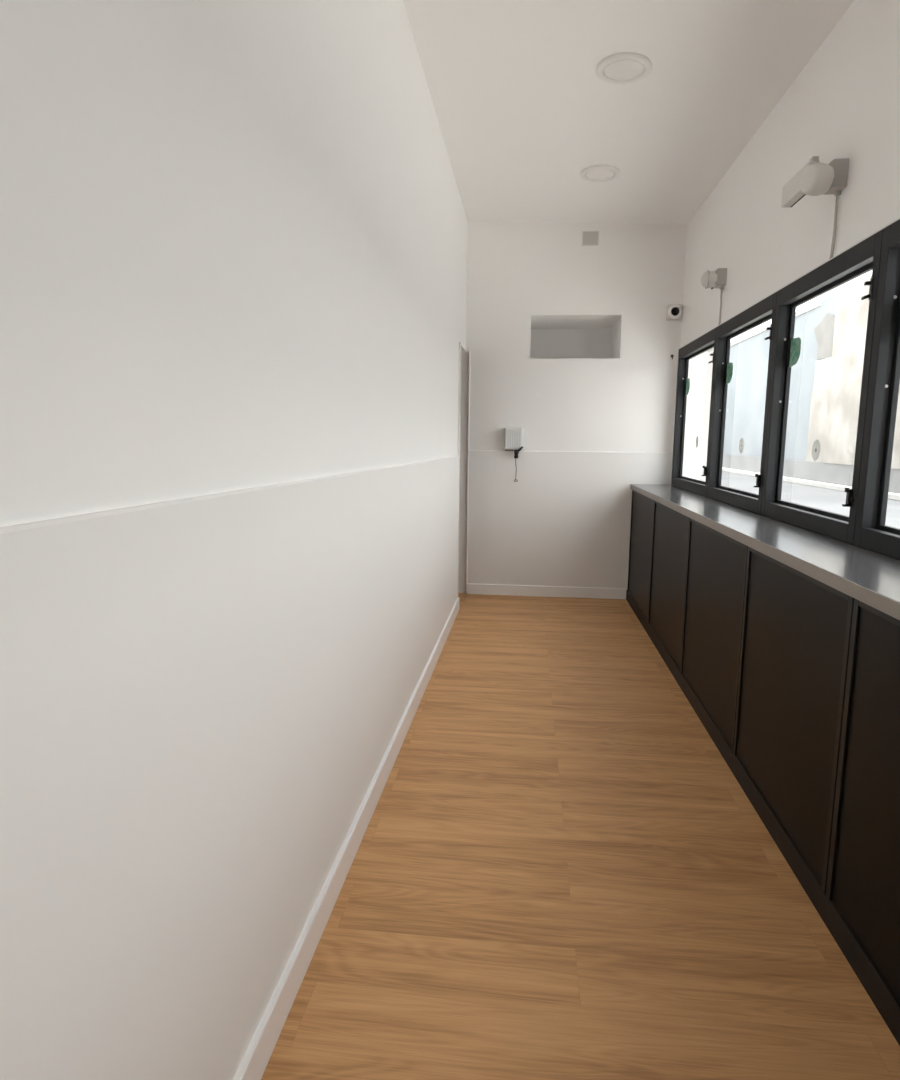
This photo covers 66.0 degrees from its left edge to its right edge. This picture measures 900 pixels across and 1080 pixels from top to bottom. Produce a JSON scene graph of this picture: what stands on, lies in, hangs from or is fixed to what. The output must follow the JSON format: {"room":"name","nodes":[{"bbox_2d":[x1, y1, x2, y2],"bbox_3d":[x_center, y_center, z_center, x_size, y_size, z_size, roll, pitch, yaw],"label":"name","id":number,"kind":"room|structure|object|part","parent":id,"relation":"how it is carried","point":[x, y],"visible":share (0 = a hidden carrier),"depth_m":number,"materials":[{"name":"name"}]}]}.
{"room":"corridor","nodes":[
{"label":"corridor","id":0,"kind":"room"},
{"bbox_2d":[0,0,467,526],"bbox_3d":[-0.339,-0.519,2.053,0.113,2.950,7.000,1,8,6],"label":"wall","id":1,"kind":"structure","parent":0,"point":[233,233],"depth_m":1.14,"materials":[{"name":"white paint"}]},
{"bbox_2d":[0,456,458,1079],"bbox_3d":[-0.318,0.394,1.906,0.012,1.187,6.455,1,8,6],"label":"wainscot panel","id":2,"kind":"object","parent":1,"relation":"attached to","point":[202,698],"depth_m":1.08,"materials":[{"name":"paint"}]},
{"bbox_2d":[233,597,459,1079],"bbox_3d":[-0.312,0.936,1.985,0.019,0.092,6.455,1,8,7],"label":"baseboard","id":3,"kind":"structure","parent":1,"relation":"attached to","point":[256,1058],"depth_m":1.79,"materials":[{"name":"white wood"}]},
{"bbox_2d":[458,342,460,572],"bbox_3d":[0.064,-0.482,5.014,0.012,1.841,0.008,1,8,7],"label":"trim","id":4,"kind":"structure","parent":1,"relation":"attached to","point":[459,342],"depth_m":4.96,"materials":[{"name":"white paint"}]},
{"bbox_2d":[458,221,686,592],"bbox_3d":[0.271,-1.075,5.858,3.400,2.950,0.780,1,8,6],"label":"wall","id":5,"kind":"structure","parent":0,"point":[570,344],"depth_m":5.33,"materials":[{"name":"white paint"}]},
{"bbox_2d":[466,352,469,593],"bbox_3d":[0.144,-0.514,5.551,0.011,1.929,0.012,1,8,6],"label":"trim","id":6,"kind":"structure","parent":5,"relation":"attached to","point":[469,352],"depth_m":5.54,"materials":[{"name":"white"}]},
{"bbox_2d":[503,427,522,481],"bbox_3d":[0.497,-0.670,5.445,0.155,0.426,0.099,1,8,6],"label":"wall box","id":7,"kind":"object","parent":5,"relation":"attached to","point":[513,436],"visible":1,"depth_m":5.40,"materials":[{"name":"white plastic"}]},
{"bbox_3d":[0.494,-0.792,5.402,0.144,0.167,0.020,1,8,6],"label":"lid","id":8,"kind":"part","parent":7,"relation":"part of","materials":[{"name":"white plastic"}]},
{"bbox_2d":[514,446,522,457],"bbox_3d":[0.538,-0.685,5.412,0.073,0.095,0.038,3,9,16],"label":"tap","id":9,"kind":"object","parent":7,"relation":"on","point":[516,448],"depth_m":5.40,"materials":[{"name":"black plastic"}]},
{"bbox_2d":[467,583,625,598],"bbox_3d":[0.773,0.414,5.611,1.273,0.086,0.024,1,8,6],"label":"baseboard","id":10,"kind":"structure","parent":5,"relation":"attached to","point":[483,589],"depth_m":5.60,"materials":[{"name":"white"}]},
{"bbox_2d":[467,450,672,589],"bbox_3d":[0.936,-0.119,5.522,1.594,1.169,0.010,1,8,6],"label":"wainscot panel","id":11,"kind":"object","parent":5,"relation":"attached to","point":[565,521],"depth_m":5.52,"materials":[{"name":"paint"}]},
{"bbox_2d":[582,231,598,245],"bbox_3d":[1.054,-2.262,5.195,0.124,0.104,0.009,1,8,6],"label":"cover plate","id":12,"kind":"object","parent":5,"relation":"attached to","point":[589,238],"visible":1,"depth_m":5.19,"materials":[{"name":"white plastic"}]},
{"bbox_2d":[666,304,682,319],"bbox_3d":[1.681,-1.705,5.177,0.112,0.112,0.066,1,8,6],"label":"security camera","id":13,"kind":"object","parent":5,"relation":"attached to","point":[674,311],"visible":1,"depth_m":5.17,"materials":[{"name":"white plastic"}]},
{"bbox_2d":[261,593,899,1079],"bbox_3d":[-0.446,0.964,2.510,4.000,0.120,7.750,1,8,6],"label":"floor","id":14,"kind":"structure","parent":0,"point":[558,871],"depth_m":1.90,"materials":[{"name":"brown wood"}]},
{"bbox_2d":[628,490,654,621],"bbox_3d":[1.502,0.081,4.930,0.300,0.808,0.949,1,8,6],"label":"base cabinet","id":15,"kind":"object","parent":14,"relation":"on","point":[642,510],"visible":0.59,"depth_m":4.91,"materials":[{"name":"black wood"}]},
{"bbox_2d":[630,484,899,619],"bbox_3d":[1.185,0.087,1.966,0.322,0.037,6.988,1,8,6],"label":"countertop","id":16,"kind":"structure","parent":15,"relation":"on","point":[870,577],"depth_m":2.28,"materials":[{"name":"grey metal"}]},
{"bbox_2d":[648,501,689,672],"bbox_3d":[1.396,0.220,3.981,0.300,0.808,0.970,1,8,6],"label":"base cabinet","id":17,"kind":"object","parent":14,"relation":"on","point":[670,527],"visible":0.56,"depth_m":3.93,"materials":[{"name":"black wood"}]},
{"bbox_2d":[681,518,747,752],"bbox_3d":[1.291,0.357,3.044,0.300,0.808,0.923,1,8,6],"label":"base cabinet","id":18,"kind":"object","parent":14,"relation":"on","point":[716,562],"visible":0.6,"depth_m":2.98,"materials":[{"name":"black wood"}]},
{"bbox_2d":[626,590,899,1045],"bbox_3d":[1.038,0.939,2.105,0.030,0.074,6.984,1,8,6],"label":"plinth","id":19,"kind":"object","parent":14,"relation":"on","point":[879,995],"visible":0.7,"depth_m":2.01,"materials":[{"name":"black wood"}]},
{"bbox_2d":[733,546,853,893],"bbox_3d":[1.193,0.484,2.174,0.300,0.808,0.834,1,8,6],"label":"base cabinet","id":20,"kind":"object","parent":14,"relation":"on","point":[796,627],"visible":0.6,"depth_m":2.09,"materials":[{"name":"black wood"}]},
{"bbox_2d":[826,598,899,1008],"bbox_3d":[1.097,0.610,1.316,0.300,0.808,0.899,1,8,6],"label":"base cabinet","id":21,"kind":"object","parent":14,"relation":"on","point":[863,887],"visible":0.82,"depth_m":1.62,"materials":[{"name":"black wood"}]},
{"bbox_2d":[403,0,853,224],"bbox_3d":[0.568,-1.945,1.726,1.960,0.228,7.270,1,8,6],"label":"ceiling","id":22,"kind":"structure","parent":0,"point":[522,106],"depth_m":3.24,"materials":[{"name":"white paint"}]},
{"bbox_2d":[580,165,619,181],"bbox_3d":[0.910,-2.220,4.203,0.236,0.027,0.236,4,9,25],"label":"recessed light","id":23,"kind":"object","parent":22,"relation":"in","point":[597,173],"visible":1,"depth_m":4.18,"materials":[{"name":"white plastic"}]},
{"bbox_2d":[586,170,613,179],"bbox_3d":[0.910,-2.218,4.203,0.169,0.016,0.169,4,9,6],"label":"diffuser","id":24,"kind":"object","parent":23,"relation":"attached to","point":[590,174],"depth_m":4.20,"materials":[{"name":"white plastic"}]},
{"bbox_2d":[596,53,651,84],"bbox_3d":[0.757,-2.046,3.013,0.236,0.027,0.236,4,9,25],"label":"recessed light","id":25,"kind":"object","parent":22,"relation":"in","point":[620,68],"visible":1,"depth_m":2.99,"materials":[{"name":"white plastic"}]},
{"bbox_2d":[604,60,643,80],"bbox_3d":[0.756,-2.045,3.013,0.169,0.016,0.169,4,9,6],"label":"diffuser","id":26,"kind":"object","parent":25,"relation":"attached to","point":[614,70],"depth_m":3.01,"materials":[{"name":"white plastic"}]},
{"bbox_2d":[700,270,871,480],"bbox_3d":[2.071,-2.608,6.052,0.060,6.040,26.000,1,8,6],"label":"wall","id":27,"kind":"structure","parent":0,"point":[709,358],"depth_m":5.21,"materials":[{"name":"white paint"}]},
{"bbox_2d":[680,0,899,479],"bbox_3d":[1.441,-0.474,1.859,0.181,2.950,7.000,1,8,6],"label":"wall","id":28,"kind":"structure","parent":0,"point":[844,102],"depth_m":2.94,"materials":[{"name":"white paint"}]},
{"bbox_2d":[671,327,716,496],"bbox_3d":[1.661,-0.843,4.709,0.092,1.010,1.068,1,8,6],"label":"window","id":29,"kind":"structure","parent":28,"relation":"in","point":[707,341],"depth_m":5.12,"materials":[{"name":"grey metal"}]},
{"bbox_2d":[685,378,689,395],"bbox_3d":[1.746,-1.127,5.098,0.002,0.121,0.155,1,8,6],"label":"sticker","id":30,"kind":"object","parent":29,"relation":"attached to","point":[688,379],"visible":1,"depth_m":5.09,"materials":[{"name":"green plastic"}]},
{"bbox_3d":[1.698,-0.838,4.705,0.017,0.894,0.990,1,8,6],"label":"sash","id":31,"kind":"part","parent":29,"relation":"part of","materials":[{"name":"clear glass"}]},
{"bbox_2d":[695,436,698,447],"bbox_3d":[1.698,-0.675,4.764,0.002,0.084,0.084,1,8,6],"label":"round sticker","id":32,"kind":"object","parent":29,"relation":"attached to","point":[697,438],"visible":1,"depth_m":4.75,"materials":[{"name":"grey"}]},
{"bbox_2d":[701,268,726,324],"bbox_3d":[1.549,-1.431,4.102,0.135,0.322,0.102,1,8,6],"label":"wall fixture","id":33,"kind":"object","parent":28,"relation":"attached to","point":[717,278],"visible":1,"depth_m":4.05,"materials":[{"name":"grey plastic"}]},
{"bbox_2d":[707,292,776,513],"bbox_3d":[1.547,-0.693,3.688,0.092,1.010,1.003,1,8,6],"label":"window","id":34,"kind":"structure","parent":28,"relation":"in","point":[764,310],"depth_m":3.93,"materials":[{"name":"grey metal"}]},
{"bbox_2d":[726,362,732,383],"bbox_3d":[1.628,-0.973,4.046,0.002,0.121,0.155,1,8,6],"label":"sticker","id":35,"kind":"object","parent":34,"relation":"attached to","point":[729,365],"visible":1,"depth_m":4.03,"materials":[{"name":"green plastic"}]},
{"bbox_2d":[739,438,743,452],"bbox_3d":[1.587,-0.514,3.775,0.002,0.084,0.084,1,8,6],"label":"round sticker","id":36,"kind":"object","parent":34,"relation":"attached to","point":[741,443],"visible":1,"depth_m":3.77,"materials":[{"name":"grey"}]},
{"bbox_3d":[1.583,-0.689,3.685,0.017,0.894,0.925,1,8,6],"label":"sash","id":37,"kind":"part","parent":34,"relation":"part of","materials":[{"name":"clear glass"}]},
{"bbox_2d":[679,218,899,348],"bbox_3d":[1.412,-0.527,2.529,0.023,1.018,5.527,1,8,6],"label":"trim","id":38,"kind":"structure","parent":28,"relation":"attached to","point":[898,218],"depth_m":2.75,"materials":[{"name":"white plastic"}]},
{"bbox_2d":[781,156,848,258],"bbox_3d":[1.376,-1.233,2.639,0.154,0.354,0.322,1,8,6],"label":"wall fixture","id":39,"kind":"object","parent":28,"relation":"attached to","point":[815,178],"visible":1,"depth_m":2.52,"materials":[{"name":"grey plastic"}]},
{"bbox_2d":[761,229,882,543],"bbox_3d":[1.439,-0.553,2.729,0.092,1.010,0.945,1,8,6],"label":"window","id":40,"kind":"structure","parent":28,"relation":"in","point":[864,257],"depth_m":2.78,"materials":[{"name":"grey metal"}]},
{"bbox_2d":[789,337,800,366],"bbox_3d":[1.517,-0.828,3.058,0.002,0.121,0.155,1,8,6],"label":"sticker","id":41,"kind":"object","parent":40,"relation":"attached to","point":[795,349],"visible":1,"depth_m":3.04,"materials":[{"name":"green plastic"}]},
{"bbox_2d":[812,440,820,460],"bbox_3d":[1.477,-0.363,2.796,0.002,0.084,0.084,1,8,6],"label":"round sticker","id":42,"kind":"object","parent":40,"relation":"attached to","point":[816,447],"visible":1,"depth_m":2.79,"materials":[{"name":"grey"}]},
{"bbox_3d":[1.475,-0.548,2.725,0.017,0.894,0.867,1,8,6],"label":"sash","id":43,"kind":"part","parent":40,"relation":"part of","materials":[{"name":"clear glass"}]},
{"bbox_2d":[853,219,899,558],"bbox_3d":[1.333,-0.414,1.782,0.092,1.010,0.976,1,8,6],"label":"window","id":44,"kind":"structure","parent":28,"relation":"in","point":[871,531],"depth_m":2.22,"materials":[{"name":"grey metal"}]},
{"bbox_3d":[1.369,-0.410,1.779,0.017,0.894,0.898,1,8,6],"label":"sash","id":45,"kind":"part","parent":44,"relation":"part of","materials":[{"name":"grey metal"}]},
{"label":"outside","id":46,"kind":"structure","parent":0,"visible":0},
{"bbox_2d":[721,471,899,528],"bbox_3d":[33.308,-1.861,24.517,58.200,0.260,135.000,1,8,6],"label":"ground","id":47,"kind":"structure","parent":46,"point":[829,500],"depth_m":16.73,"materials":[{"name":"white concrete"}]},
{"bbox_2d":[722,275,899,493],"bbox_3d":[16.929,-8.306,47.783,6.100,5.410,71.000,1,8,6],"label":"building","id":48,"kind":"structure","parent":47,"relation":"on","point":[826,379],"depth_m":20.57,"materials":[{"name":"beige stone"}]},
{"bbox_2d":[722,467,899,500],"bbox_3d":[13.849,-5.776,48.500,0.250,0.140,71.000,1,8,6],"label":"kerb","id":49,"kind":"object","parent":47,"relation":"on","point":[893,496],"depth_m":20.22,"materials":[{"name":"white concrete"}]}
]}

